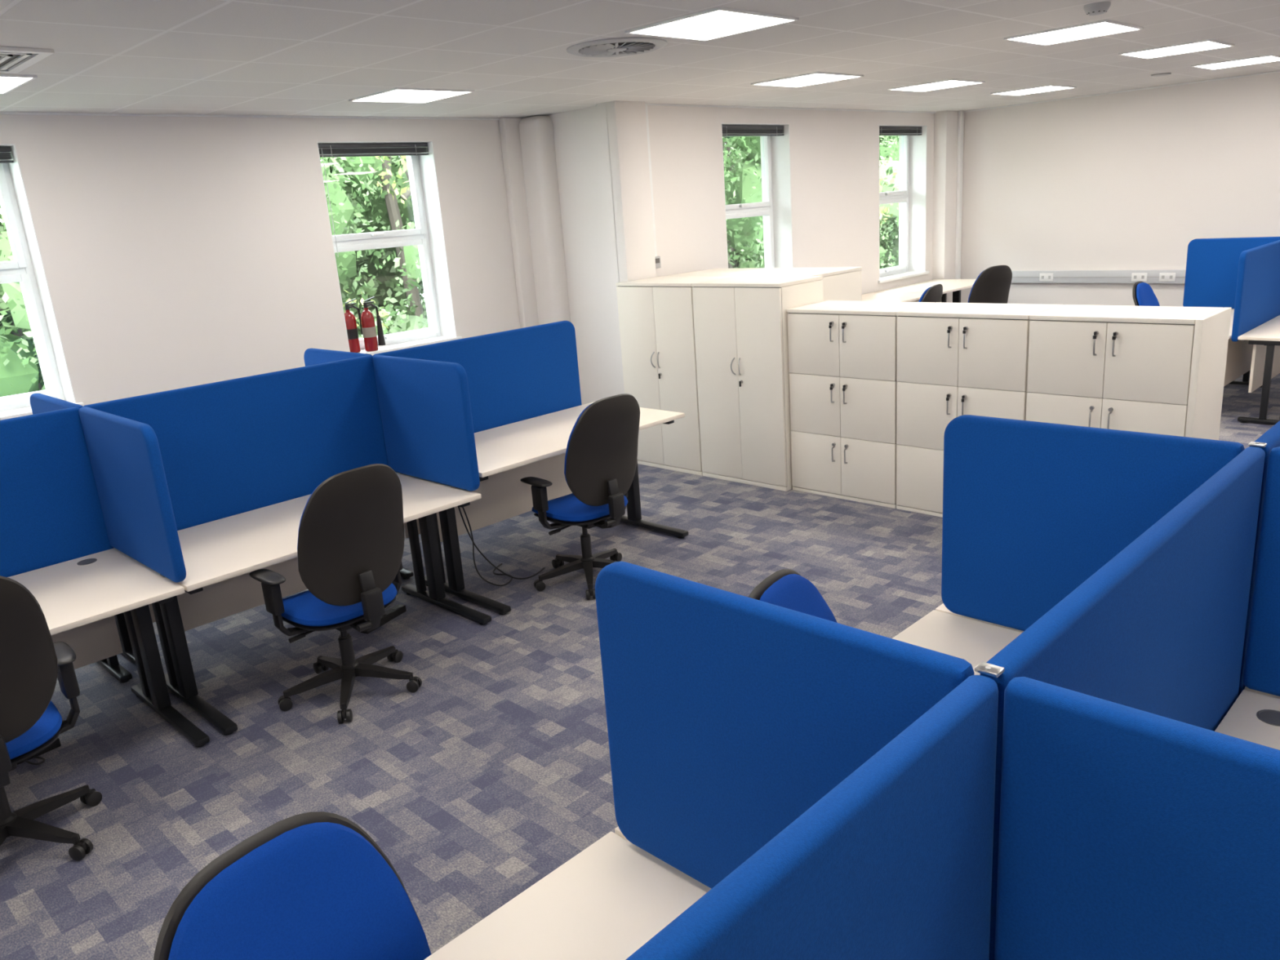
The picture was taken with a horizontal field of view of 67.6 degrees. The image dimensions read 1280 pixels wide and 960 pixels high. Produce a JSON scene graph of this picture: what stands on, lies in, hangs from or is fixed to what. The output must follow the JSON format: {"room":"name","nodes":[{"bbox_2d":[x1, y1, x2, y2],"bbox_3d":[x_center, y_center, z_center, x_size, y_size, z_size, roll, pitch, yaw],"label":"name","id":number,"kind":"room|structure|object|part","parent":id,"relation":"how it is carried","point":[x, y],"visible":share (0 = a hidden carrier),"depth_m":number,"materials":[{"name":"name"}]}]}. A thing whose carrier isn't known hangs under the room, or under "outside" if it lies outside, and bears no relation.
{"room":"open-plan office","nodes":[
{"label":"open-plan office","id":0,"kind":"room"},
{"bbox_2d":[17,737,61,764],"bbox_3d":[-2.660,1.186,4.095,0.056,0.041,0.314,9,20,38],"label":"power strip","id":1,"kind":"object","parent":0,"point":[56,744],"depth_m":4.16,"materials":[{"name":"black plastic"}]},
{"bbox_2d":[0,114,520,405],"bbox_3d":[-4.167,-0.712,5.903,0.358,2.901,9.038,11,22,43],"label":"wall","id":2,"kind":"structure","parent":0,"point":[177,252],"depth_m":6.68,"materials":[{"name":"white paint"}]},
{"bbox_2d":[0,143,75,411],"bbox_3d":[-4.181,-1.159,5.755,0.301,1.602,1.019,11,22,43],"label":"window","id":3,"kind":"structure","parent":2,"relation":"in","point":[27,268],"depth_m":6.09,"materials":[{"name":"white plastic"}]},
{"bbox_2d":[0,146,13,163],"bbox_3d":[-4.151,-1.508,5.597,0.051,0.831,0.992,11,22,43],"label":"blind","id":4,"kind":"object","parent":3,"relation":"attached to","point":[3,156],"visible":1,"depth_m":5.80,"materials":[{"name":"grey metal"}]},
{"bbox_2d":[0,400,84,420],"bbox_3d":[-4.083,-0.374,5.939,0.258,0.031,1.086,11,22,43],"label":"windowsill","id":5,"kind":"object","parent":2,"relation":"attached to","point":[27,411],"visible":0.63,"depth_m":6.01,"materials":[{"name":"white paint"}]},
{"bbox_2d":[316,141,456,351],"bbox_3d":[-2.096,-1.891,7.771,0.301,1.602,1.019,11,22,43],"label":"window","id":6,"kind":"structure","parent":2,"relation":"in","point":[428,234],"depth_m":8.03,"materials":[{"name":"white plastic"}]},
{"bbox_2d":[317,142,428,257],"bbox_3d":[-2.066,-2.240,7.612,0.051,0.831,0.992,11,22,43],"label":"blind","id":7,"kind":"object","parent":6,"relation":"attached to","point":[391,148],"visible":0.81,"depth_m":7.47,"materials":[{"name":"grey metal"}]},
{"bbox_2d":[359,335,462,355],"bbox_3d":[-1.999,-1.106,7.954,0.258,0.031,1.086,11,22,43],"label":"windowsill","id":8,"kind":"object","parent":2,"relation":"attached to","point":[388,348],"visible":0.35,"depth_m":7.98,"materials":[{"name":"white paint"}]},
{"bbox_2d":[344,297,362,352],"bbox_3d":[-2.296,-1.231,7.643,0.106,0.421,0.151,11,22,43],"label":"fire extinguisher","id":9,"kind":"object","parent":8,"relation":"on","point":[350,319],"visible":0.87,"depth_m":7.60,"materials":[{"name":"red metal"}]},
{"bbox_2d":[360,296,385,351],"bbox_3d":[-2.158,-1.254,7.684,0.106,0.421,0.165,11,22,43],"label":"fire extinguisher","id":10,"kind":"object","parent":8,"relation":"on","point":[371,343],"visible":1,"depth_m":7.65,"materials":[{"name":"red metal"}]},
{"bbox_2d":[360,604,406,633],"bbox_3d":[-1.411,0.760,5.258,0.056,0.041,0.314,4,18,27],"label":"power strip","id":11,"kind":"object","parent":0,"point":[390,614],"depth_m":5.29,"materials":[{"name":"black plastic"}]},
{"bbox_2d":[498,115,570,328],"bbox_3d":[-0.883,-1.739,8.640,0.392,2.901,0.381,11,22,43],"label":"column","id":12,"kind":"structure","parent":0,"point":[527,144],"depth_m":8.41,"materials":[{"name":"white paint"}]},
{"bbox_2d":[546,106,657,404],"bbox_3d":[-0.493,-1.781,8.686,1.478,2.901,0.358,11,22,43],"label":"wall","id":13,"kind":"structure","parent":0,"point":[575,132],"depth_m":8.32,"materials":[{"name":"white paint"}]},
{"bbox_2d":[595,101,656,394],"bbox_3d":[-0.051,-1.647,8.104,0.213,2.901,0.347,11,22,43],"label":"column","id":14,"kind":"structure","parent":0,"point":[621,125],"depth_m":7.81,"materials":[{"name":"white paint"}]},
{"bbox_2d":[0,371,1279,959],"bbox_3d":[1.920,0.779,4.612,11.245,0.112,15.053,11,22,43],"label":"floor","id":15,"kind":"structure","parent":0,"point":[476,784],"depth_m":4.16,"materials":[{"name":"carpet"}]},
{"bbox_2d":[23,755,44,764],"bbox_3d":[-2.683,0.905,3.971,0.264,0.650,0.146,-1,16,12],"label":"power cable","id":16,"kind":"object","parent":15,"relation":"on","point":[33,757],"visible":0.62,"depth_m":4.04,"materials":[{"name":"black plastic"}]},
{"bbox_2d":[0,575,102,861],"bbox_3d":[-2.295,0.810,3.322,0.676,1.135,0.696,0,17,15],"label":"office chair","id":17,"kind":"object","parent":15,"relation":"on","point":[31,664],"visible":1,"depth_m":3.26,"materials":[{"name":"black plastic"}]},
{"bbox_2d":[8,547,209,746],"bbox_3d":[-2.692,0.914,3.805,0.846,0.726,1.548,11,22,43],"label":"office desk","id":18,"kind":"object","parent":15,"relation":"on","point":[79,599],"visible":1,"depth_m":4.21,"materials":[{"name":"white laminate"}]},
{"bbox_2d":[0,407,114,577],"bbox_3d":[-3.055,0.238,3.951,0.047,0.806,1.531,11,22,43],"label":"screen","id":19,"kind":"object","parent":18,"relation":"attached to","point":[51,513],"visible":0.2,"depth_m":4.29,"materials":[{"name":"blue fabric"}]},
{"bbox_2d":[78,406,186,582],"bbox_3d":[-2.206,0.053,4.145,0.842,0.678,0.047,11,22,43],"label":"screen","id":20,"kind":"object","parent":18,"relation":"attached to","point":[125,456],"visible":1,"depth_m":4.04,"materials":[{"name":"blue fabric"}]},
{"bbox_2d":[97,654,132,683],"bbox_3d":[-3.343,0.785,4.432,0.846,0.722,1.548,11,22,43],"label":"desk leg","id":21,"kind":"object","parent":15,"relation":"on","point":[111,664],"visible":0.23,"depth_m":4.82,"materials":[{"name":"black metal"}]},
{"bbox_2d":[30,392,82,414],"bbox_3d":[-2.820,-0.071,4.734,0.775,0.678,0.047,11,22,43],"label":"screen","id":22,"kind":"object","parent":21,"relation":"attached to","point":[39,402],"visible":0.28,"depth_m":4.68,"materials":[{"name":"blue fabric"}]},
{"bbox_2d":[114,603,155,664],"bbox_3d":[-2.274,0.409,5.466,0.846,0.722,1.503,11,22,43],"label":"office desk","id":23,"kind":"object","parent":15,"relation":"on","point":[120,620],"visible":0.04,"depth_m":4.98,"materials":[{"name":"black metal"}]},
{"bbox_2d":[303,347,372,366],"bbox_3d":[-1.774,-0.438,5.746,0.775,0.678,0.047,11,22,43],"label":"screen","id":24,"kind":"object","parent":23,"relation":"attached to","point":[311,356],"visible":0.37,"depth_m":5.72,"materials":[{"name":"blue fabric"}]},
{"bbox_2d":[153,811,431,959],"bbox_3d":[-0.438,1.189,1.712,0.647,1.030,0.684,9,21,39],"label":"office chair","id":25,"kind":"object","parent":15,"relation":"on","point":[315,885],"visible":1,"depth_m":1.77,"materials":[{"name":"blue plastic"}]},
{"bbox_2d":[151,471,491,734],"bbox_3d":[-1.623,0.539,4.840,0.846,0.726,1.503,11,22,43],"label":"office desk","id":26,"kind":"object","parent":15,"relation":"on","point":[220,556],"visible":0.49,"depth_m":4.72,"materials":[{"name":"white laminate"}]},
{"bbox_2d":[82,355,388,530],"bbox_3d":[-1.996,-0.133,4.975,0.047,0.806,1.499,11,22,43],"label":"screen","id":27,"kind":"object","parent":26,"relation":"attached to","point":[229,447],"visible":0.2,"depth_m":4.96,"materials":[{"name":"blue fabric"}]},
{"bbox_2d":[373,355,479,491],"bbox_3d":[-1.160,-0.314,5.156,0.842,0.678,0.047,11,22,43],"label":"screen","id":28,"kind":"object","parent":26,"relation":"attached to","point":[425,407],"visible":0.94,"depth_m":5.09,"materials":[{"name":"blue fabric"}]},
{"bbox_2d":[248,463,422,723],"bbox_3d":[-1.350,0.447,4.345,0.676,1.135,0.696,-1,16,11],"label":"office chair","id":29,"kind":"object","parent":15,"relation":"on","point":[350,545],"visible":1,"depth_m":4.14,"materials":[{"name":"black plastic"}]},
{"bbox_2d":[400,474,420,579],"bbox_3d":[-1.200,0.032,6.504,0.846,0.722,1.559,11,22,43],"label":"office desk","id":30,"kind":"object","parent":15,"relation":"on","point":[405,574],"visible":0.08,"depth_m":5.85,"materials":[{"name":"black metal"}]},
{"bbox_2d":[462,506,512,586],"bbox_3d":[-0.893,0.240,5.664,0.277,0.740,0.380,7,20,35],"label":"power cable","id":31,"kind":"object","parent":15,"relation":"on","point":[500,564],"visible":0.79,"depth_m":5.56,"materials":[{"name":"black rubber"}]},
{"bbox_2d":[457,506,544,579],"bbox_3d":[-0.834,0.243,5.639,0.509,0.739,0.155,-8,16,-14],"label":"power cable","id":32,"kind":"object","parent":15,"relation":"on","point":[475,545],"visible":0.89,"depth_m":5.69,"materials":[{"name":"black rubber"}]},
{"bbox_2d":[422,401,688,614],"bbox_3d":[-0.535,0.106,5.893,0.829,0.823,1.581,11,22,43],"label":"office desk","id":33,"kind":"object","parent":15,"relation":"on","point":[535,446],"visible":0.4,"depth_m":5.89,"materials":[{"name":"white laminate"}]},
{"bbox_2d":[373,320,582,432],"bbox_3d":[-0.950,-0.556,5.976,0.047,0.694,1.508,11,22,43],"label":"screen","id":34,"kind":"object","parent":33,"relation":"attached to","point":[514,375],"visible":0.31,"depth_m":6.08,"materials":[{"name":"blue fabric"}]},
{"bbox_2d":[424,831,711,959],"bbox_3d":[-0.277,1.401,1.485,0.849,0.726,1.548,11,22,43],"label":"office desk","id":35,"kind":"object","parent":15,"relation":"on","point":[606,902],"visible":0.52,"depth_m":1.95,"materials":[{"name":"white laminate"}]},
{"bbox_2d":[595,561,974,888],"bbox_3d":[0.227,0.543,1.806,0.821,0.678,0.047,11,22,43],"label":"screen","id":36,"kind":"object","parent":35,"relation":"attached to","point":[730,715],"visible":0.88,"depth_m":1.80,"materials":[{"name":"blue fabric"}]},
{"bbox_2d":[626,662,1004,959],"bbox_3d":[0.009,0.853,1.005,0.047,0.813,1.564,11,22,43],"label":"screen","id":37,"kind":"object","parent":35,"relation":"attached to","point":[895,861],"depth_m":1.21,"materials":[{"name":"blue fabric"}]},
{"bbox_3d":[0.516,0.279,1.412,0.036,0.009,0.027,11,22,43],"label":"screen linking bracket","id":38,"kind":"part","parent":37,"relation":"part of","materials":[{"name":"silver metal"}]},
{"bbox_2d":[520,393,639,599],"bbox_3d":[-0.299,0.043,5.483,0.676,1.135,0.696,0,17,16],"label":"office chair","id":39,"kind":"object","parent":15,"relation":"on","point":[601,456],"visible":0.94,"depth_m":5.27,"materials":[{"name":"black plastic"}]},
{"bbox_2d":[615,275,734,475],"bbox_3d":[0.318,-0.874,7.845,0.812,1.509,0.560,11,22,43],"label":"cupboard","id":40,"kind":"object","parent":15,"relation":"on","point":[656,315],"visible":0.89,"depth_m":7.63,"materials":[{"name":"white laminate"}]},
{"bbox_2d":[661,267,781,276],"bbox_3d":[0.758,-1.039,8.306,0.762,1.509,0.745,11,22,43],"label":"cupboard","id":41,"kind":"object","parent":15,"relation":"on","point":[713,272],"visible":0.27,"depth_m":8.06,"materials":[{"name":"white laminate"}]},
{"bbox_2d":[691,275,823,491],"bbox_3d":[0.903,-0.756,7.282,0.818,1.509,0.560,11,22,43],"label":"cupboard","id":42,"kind":"object","parent":15,"relation":"on","point":[740,322],"visible":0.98,"depth_m":7.06,"materials":[{"name":"white laminate"}]},
{"bbox_2d":[748,568,837,622],"bbox_3d":[0.669,0.805,2.800,0.647,1.010,0.684,8,20,36],"label":"office chair","id":43,"kind":"object","parent":15,"relation":"on","point":[785,588],"visible":0.03,"depth_m":2.87,"materials":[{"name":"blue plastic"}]},
{"bbox_2d":[734,266,862,301],"bbox_3d":[1.302,-0.930,7.784,0.750,1.509,0.745,11,22,43],"label":"cupboard","id":44,"kind":"object","parent":15,"relation":"on","point":[839,283],"visible":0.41,"depth_m":7.44,"materials":[{"name":"white laminate"}]},
{"bbox_2d":[614,609,1022,841],"bbox_3d":[0.792,1.025,2.519,0.849,0.726,1.503,11,22,43],"label":"office desk","id":45,"kind":"object","parent":15,"relation":"on","point":[975,642],"visible":0.11,"depth_m":3.01,"materials":[{"name":"white laminate"}]},
{"bbox_2d":[941,414,1244,631],"bbox_3d":[1.281,0.173,2.826,0.821,0.678,0.047,11,22,43],"label":"screen","id":46,"kind":"object","parent":45,"relation":"attached to","point":[1032,510],"visible":0.66,"depth_m":2.85,"materials":[{"name":"blue fabric"}]},
{"bbox_2d":[979,441,1266,959],"bbox_3d":[1.079,0.477,2.039,0.047,0.813,1.519,11,22,43],"label":"screen","id":47,"kind":"object","parent":45,"relation":"attached to","point":[1159,628],"depth_m":1.97,"materials":[{"name":"blue fabric"}]},
{"bbox_3d":[1.570,-0.091,2.431,0.036,0.009,0.027,11,22,43],"label":"screen linking bracket","id":48,"kind":"part","parent":47,"relation":"part of","materials":[{"name":"silver metal"}]},
{"bbox_2d":[786,300,934,508],"bbox_3d":[1.548,-0.560,6.761,0.851,1.327,0.556,11,22,43],"label":"cabinet","id":49,"kind":"object","parent":15,"relation":"on","point":[842,354],"visible":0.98,"depth_m":6.57,"materials":[{"name":"white laminate"}]},
{"bbox_2d":[862,292,923,302],"bbox_3d":[2.436,-1.404,10.098,0.806,0.986,1.335,11,22,43],"label":"office desk","id":50,"kind":"object","parent":15,"relation":"on","point":[873,296],"visible":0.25,"depth_m":10.08,"materials":[{"name":"white laminate"}]},
{"bbox_2d":[875,279,976,302],"bbox_3d":[3.408,-1.745,11.038,0.806,0.986,1.391,11,22,43],"label":"office desk","id":51,"kind":"object","parent":15,"relation":"on","point":[954,286],"visible":0.23,"depth_m":10.94,"materials":[{"name":"white laminate"}]},
{"bbox_2d":[918,284,942,302],"bbox_3d":[2.554,-1.268,9.194,0.676,1.205,0.696,-2,16,7],"label":"office chair","id":52,"kind":"object","parent":15,"relation":"on","point":[934,293],"visible":0.11,"depth_m":8.78,"materials":[{"name":"black plastic"}]},
{"bbox_2d":[932,110,964,302],"bbox_3d":[3.760,-2.948,11.658,0.202,2.901,0.448,11,22,43],"label":"end column","id":53,"kind":"structure","parent":15,"relation":"on","point":[948,126],"depth_m":11.42,"materials":[{"name":"white paint"}]},
{"bbox_2d":[935,603,1023,632],"bbox_3d":[1.865,0.648,3.557,0.849,0.726,1.559,11,22,43],"label":"office desk","id":54,"kind":"object","parent":15,"relation":"on","point":[942,607],"visible":0.02,"depth_m":3.15,"materials":[{"name":"white laminate"}]},
{"bbox_2d":[1237,420,1279,697],"bbox_3d":[2.145,0.106,3.071,0.047,0.806,1.555,11,22,43],"label":"screen","id":55,"kind":"object","parent":54,"relation":"attached to","point":[1271,437],"visible":0.13,"depth_m":2.51,"materials":[{"name":"blue fabric"}]},
{"bbox_2d":[896,302,1063,517],"bbox_3d":[2.159,-0.437,6.174,0.851,1.327,0.556,11,22,43],"label":"cabinet","id":56,"kind":"object","parent":15,"relation":"on","point":[954,360],"visible":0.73,"depth_m":6.00,"materials":[{"name":"white laminate"}]},
{"bbox_2d":[967,265,1012,303],"bbox_3d":[3.587,-1.654,10.180,0.676,1.255,0.696,7,19,34],"label":"office chair","id":57,"kind":"object","parent":15,"relation":"on","point":[993,285],"visible":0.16,"depth_m":9.80,"materials":[{"name":"black plastic"}]},
{"bbox_2d":[1026,304,1231,439],"bbox_3d":[2.788,-0.310,5.569,0.902,1.327,0.556,11,22,43],"label":"cabinet","id":58,"kind":"object","parent":15,"relation":"on","point":[1158,370],"visible":0.53,"depth_m":5.27,"materials":[{"name":"white laminate"}]},
{"bbox_2d":[1132,281,1159,306],"bbox_3d":[4.995,-1.314,8.980,0.691,1.063,0.670,11,22,43],"label":"office chair","id":59,"kind":"object","parent":15,"relation":"on","point":[1143,295],"visible":0.07,"depth_m":8.99,"materials":[{"name":"blue fabric"}]},
{"bbox_2d":[1223,310,1262,387],"bbox_3d":[5.156,-1.099,8.809,0.832,0.722,1.671,11,22,43],"label":"office desk","id":60,"kind":"object","parent":15,"relation":"on","point":[1239,353],"visible":0.07,"depth_m":8.46,"materials":[{"name":"white laminate"}]},
{"bbox_2d":[1182,236,1279,308],"bbox_3d":[5.706,-1.981,9.199,0.828,0.678,0.047,11,22,43],"label":"screen","id":61,"kind":"object","parent":60,"relation":"attached to","point":[1211,271],"visible":0.54,"depth_m":9.29,"materials":[{"name":"blue fabric"}]},
{"bbox_2d":[1231,240,1279,342],"bbox_3d":[5.428,-1.665,8.321,0.047,0.762,1.634,11,22,43],"label":"screen","id":62,"kind":"object","parent":60,"relation":"attached to","point":[1257,298],"visible":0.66,"depth_m":8.05,"materials":[{"name":"blue fabric"}]},
{"bbox_2d":[1214,689,1279,750],"bbox_3d":[1.437,1.155,1.899,0.838,0.726,1.503,11,22,43],"label":"office desk","id":63,"kind":"object","parent":15,"relation":"on","point":[1254,717],"visible":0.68,"depth_m":2.44,"materials":[{"name":"white laminate"}]},
{"bbox_2d":[1243,446,1279,696],"bbox_3d":[1.904,0.298,2.227,0.812,0.678,0.047,11,22,43],"label":"screen","id":64,"kind":"object","parent":63,"relation":"attached to","point":[1262,663],"visible":1,"depth_m":2.48,"materials":[{"name":"blue fabric"}]},
{"bbox_2d":[1237,315,1279,424],"bbox_3d":[5.801,-0.969,8.189,0.855,0.722,1.671,11,22,43],"label":"office desk","id":65,"kind":"object","parent":15,"relation":"on","point":[1264,338],"visible":0.97,"depth_m":7.88,"materials":[{"name":"white laminate"}]},
{"bbox_2d":[1244,686,1279,698],"bbox_3d":[2.510,0.778,2.937,0.838,0.726,1.559,11,22,43],"label":"office desk","id":66,"kind":"object","parent":15,"relation":"on","point":[1246,687],"visible":0.09,"depth_m":2.57,"materials":[{"name":"white laminate"}]},
{"bbox_3d":[0.368,1.531,0.865,0.838,0.726,1.548,11,22,43],"label":"office desk","id":67,"kind":"object","parent":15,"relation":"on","visible":0},
{"bbox_2d":[994,676,1279,959],"bbox_3d":[0.850,0.668,1.208,0.812,0.678,0.047,11,22,43],"label":"screen","id":68,"kind":"object","parent":67,"relation":"attached to","point":[1126,833],"visible":1,"depth_m":1.30,"materials":[{"name":"blue fabric"}]},
{"bbox_2d":[0,0,1279,118],"bbox_3d":[1.706,-2.110,3.784,11.245,0.112,15.053,11,22,43],"label":"ceiling","id":69,"kind":"structure","parent":0,"point":[223,57],"depth_m":5.23,"materials":[{"name":"tile"}]},
{"bbox_2d":[0,74,37,93],"bbox_3d":[-3.307,-1.906,4.592,0.588,0.011,0.588,11,22,43],"label":"ceiling light panel","id":70,"kind":"object","parent":69,"relation":"in","point":[8,82],"depth_m":4.66,"materials":[{"name":"white plastic"}]},
{"bbox_2d":[0,46,54,73],"bbox_3d":[-2.873,-1.773,4.022,0.582,0.013,0.582,11,22,43],"label":"ceiling vent","id":71,"kind":"object","parent":69,"relation":"in","point":[12,60],"visible":1,"depth_m":4.08,"materials":[{"name":"white metal"}]},
{"bbox_2d":[348,87,474,103],"bbox_3d":[-1.503,-2.526,6.290,0.588,0.011,0.588,11,22,43],"label":"ceiling light panel","id":72,"kind":"object","parent":69,"relation":"in","point":[397,95],"depth_m":6.26,"materials":[{"name":"white plastic"}]},
{"bbox_2d":[566,36,666,57],"bbox_3d":[-0.120,-2.250,4.990,0.526,0.024,0.526,11,22,43],"label":"ceiling vent","id":73,"kind":"object","parent":69,"relation":"in","point":[628,46],"visible":1,"depth_m":4.92,"materials":[{"name":"grey plastic"}]},
{"bbox_2d":[624,6,799,40],"bbox_3d":[0.343,-2.168,4.562,0.588,0.011,0.588,11,22,43],"label":"ceiling light panel","id":74,"kind":"object","parent":69,"relation":"in","point":[719,22],"depth_m":4.53,"materials":[{"name":"white plastic"}]},
{"bbox_2d":[750,71,863,87],"bbox_3d":[1.229,-2.942,7.037,0.588,0.011,0.588,11,22,43],"label":"ceiling light panel","id":75,"kind":"object","parent":69,"relation":"in","point":[815,77],"depth_m":7.01,"materials":[{"name":"white plastic"}]},
{"bbox_2d":[887,78,985,92],"bbox_3d":[2.519,-3.351,8.130,0.588,0.011,0.588,11,22,43],"label":"ceiling light panel","id":76,"kind":"object","parent":69,"relation":"in","point":[948,83],"depth_m":8.10,"materials":[{"name":"white plastic"}]},
{"bbox_2d":[991,84,1076,95],"bbox_3d":[3.808,-3.769,9.254,0.588,0.011,0.588,11,22,43],"label":"ceiling light panel","id":77,"kind":"object","parent":69,"relation":"in","point":[1048,87],"depth_m":9.22,"materials":[{"name":"white plastic"}]},
{"bbox_2d":[1003,19,1143,45],"bbox_3d":[2.580,-2.657,5.693,0.588,0.011,0.588,11,22,43],"label":"ceiling light panel","id":78,"kind":"object","parent":69,"relation":"in","point":[1105,27],"depth_m":5.67,"materials":[{"name":"white plastic"}]},
{"bbox_2d":[1083,1,1111,15],"bbox_3d":[2.292,-2.360,4.798,0.123,0.050,0.123,11,22,43],"label":"smoke detector","id":79,"kind":"object","parent":69,"relation":"attached to","point":[1100,7],"visible":1,"depth_m":4.76,"materials":[{"name":"grey plastic"}]},
{"bbox_2d":[1118,39,1235,58],"bbox_3d":[3.845,-3.084,6.855,0.588,0.011,0.588,11,22,43],"label":"ceiling light panel","id":80,"kind":"object","parent":69,"relation":"in","point":[1209,44],"depth_m":6.83,"materials":[{"name":"white plastic"}]},
{"bbox_2d":[1191,53,1279,70],"bbox_3d":[5.070,-3.523,8.071,0.588,0.011,0.588,11,22,43],"label":"ceiling light panel","id":81,"kind":"object","parent":69,"relation":"in","point":[1268,58],"depth_m":8.05,"materials":[{"name":"white plastic"}]},
{"bbox_2d":[647,105,933,294],"bbox_3d":[2.003,-2.437,10.329,0.358,2.901,5.656,11,22,43],"label":"wall","id":82,"kind":"structure","parent":0,"point":[834,154],"depth_m":9.57,"materials":[{"name":"white paint"}]},
{"bbox_2d":[0,71,1279,119],"bbox_3d":[1.095,-3.036,7.401,17.786,0.012,7.598,-7,16,-8],"label":"trim","id":83,"kind":"structure","parent":82,"relation":"attached to","point":[662,104],"depth_m":7.84,"materials":[{"name":"white paint"}]},
{"bbox_2d":[644,102,657,256],"bbox_3d":[0.079,-2.503,8.031,0.028,1.238,0.045,11,22,43],"label":"conduit","id":84,"kind":"object","parent":82,"relation":"attached to","point":[646,104],"depth_m":8.02,"materials":[{"name":"white plastic"}]},
{"bbox_2d":[654,256,661,268],"bbox_3d":[0.129,-1.867,8.211,0.039,0.101,0.112,11,22,43],"label":"thermostat","id":85,"kind":"object","parent":82,"relation":"attached to","point":[657,258],"visible":0.51,"depth_m":8.21,"materials":[{"name":"grey plastic"}]},
{"bbox_2d":[721,123,793,267],"bbox_3d":[1.041,-2.551,9.264,0.301,1.669,1.030,11,22,43],"label":"window","id":86,"kind":"structure","parent":82,"relation":"in","point":[775,207],"depth_m":9.52,"materials":[{"name":"white plastic"}]},
{"bbox_2d":[721,124,783,136],"bbox_3d":[1.068,-2.933,9.096,0.051,0.831,1.004,11,22,43],"label":"blind","id":87,"kind":"object","parent":86,"relation":"attached to","point":[727,130],"visible":0.8,"depth_m":8.99,"materials":[{"name":"grey metal"}]},
{"bbox_2d":[879,124,926,279],"bbox_3d":[2.914,-3.209,11.075,0.301,1.669,1.053,11,22,43],"label":"window","id":88,"kind":"structure","parent":82,"relation":"in","point":[912,196],"depth_m":11.38,"materials":[{"name":"white plastic"}]},
{"bbox_2d":[879,126,921,135],"bbox_3d":[2.942,-3.591,10.908,0.051,0.831,1.026,11,22,43],"label":"blind","id":89,"kind":"object","parent":88,"relation":"attached to","point":[883,131],"visible":0.78,"depth_m":10.82,"materials":[{"name":"grey metal"}]},
{"bbox_2d":[878,271,928,283],"bbox_3d":[3.014,-2.392,11.268,0.258,0.031,1.120,11,22,43],"label":"windowsill","id":90,"kind":"object","parent":82,"relation":"attached to","point":[909,273],"visible":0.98,"depth_m":11.25,"materials":[{"name":"white paint"}]},
{"bbox_2d":[960,72,1279,310],"bbox_3d":[7.461,-2.358,8.643,9.766,2.901,0.358,11,22,43],"label":"wall","id":91,"kind":"structure","parent":0,"point":[1126,180],"depth_m":10.41,"materials":[{"name":"white paint"}]},
{"bbox_2d":[1011,269,1186,283],"bbox_3d":[7.019,-1.907,8.947,7.280,0.140,0.067,11,22,43],"label":"cable trunking","id":92,"kind":"object","parent":91,"relation":"attached to","point":[1148,276],"depth_m":10.71,"materials":[{"name":"grey plastic"}]},
{"bbox_2d":[1151,72,1171,76],"bbox_3d":[4.693,-3.648,8.611,0.157,0.016,0.157,11,22,43],"label":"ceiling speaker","id":93,"kind":"object","parent":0,"point":[1162,73],"depth_m":8.57},
{"label":"outside","id":94,"kind":"structure","parent":0,"visible":0},
{"bbox_2d":[381,300,422,329],"bbox_3d":[-20.568,-1.642,33.134,59.136,0.112,84.000,11,22,43],"label":"ground","id":95,"kind":"structure","parent":94,"point":[388,313],"depth_m":68.44,"materials":[{"name":"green plant"}]},
{"bbox_2d":[0,135,899,396],"bbox_3d":[1.076,-4.956,20.600,12.102,11.705,38.445,10,21,40],"label":"trees","id":96,"kind":"object","parent":95,"relation":"on","point":[367,194],"visible":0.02,"depth_m":14.68,"materials":[{"name":"green plant"}]}
]}

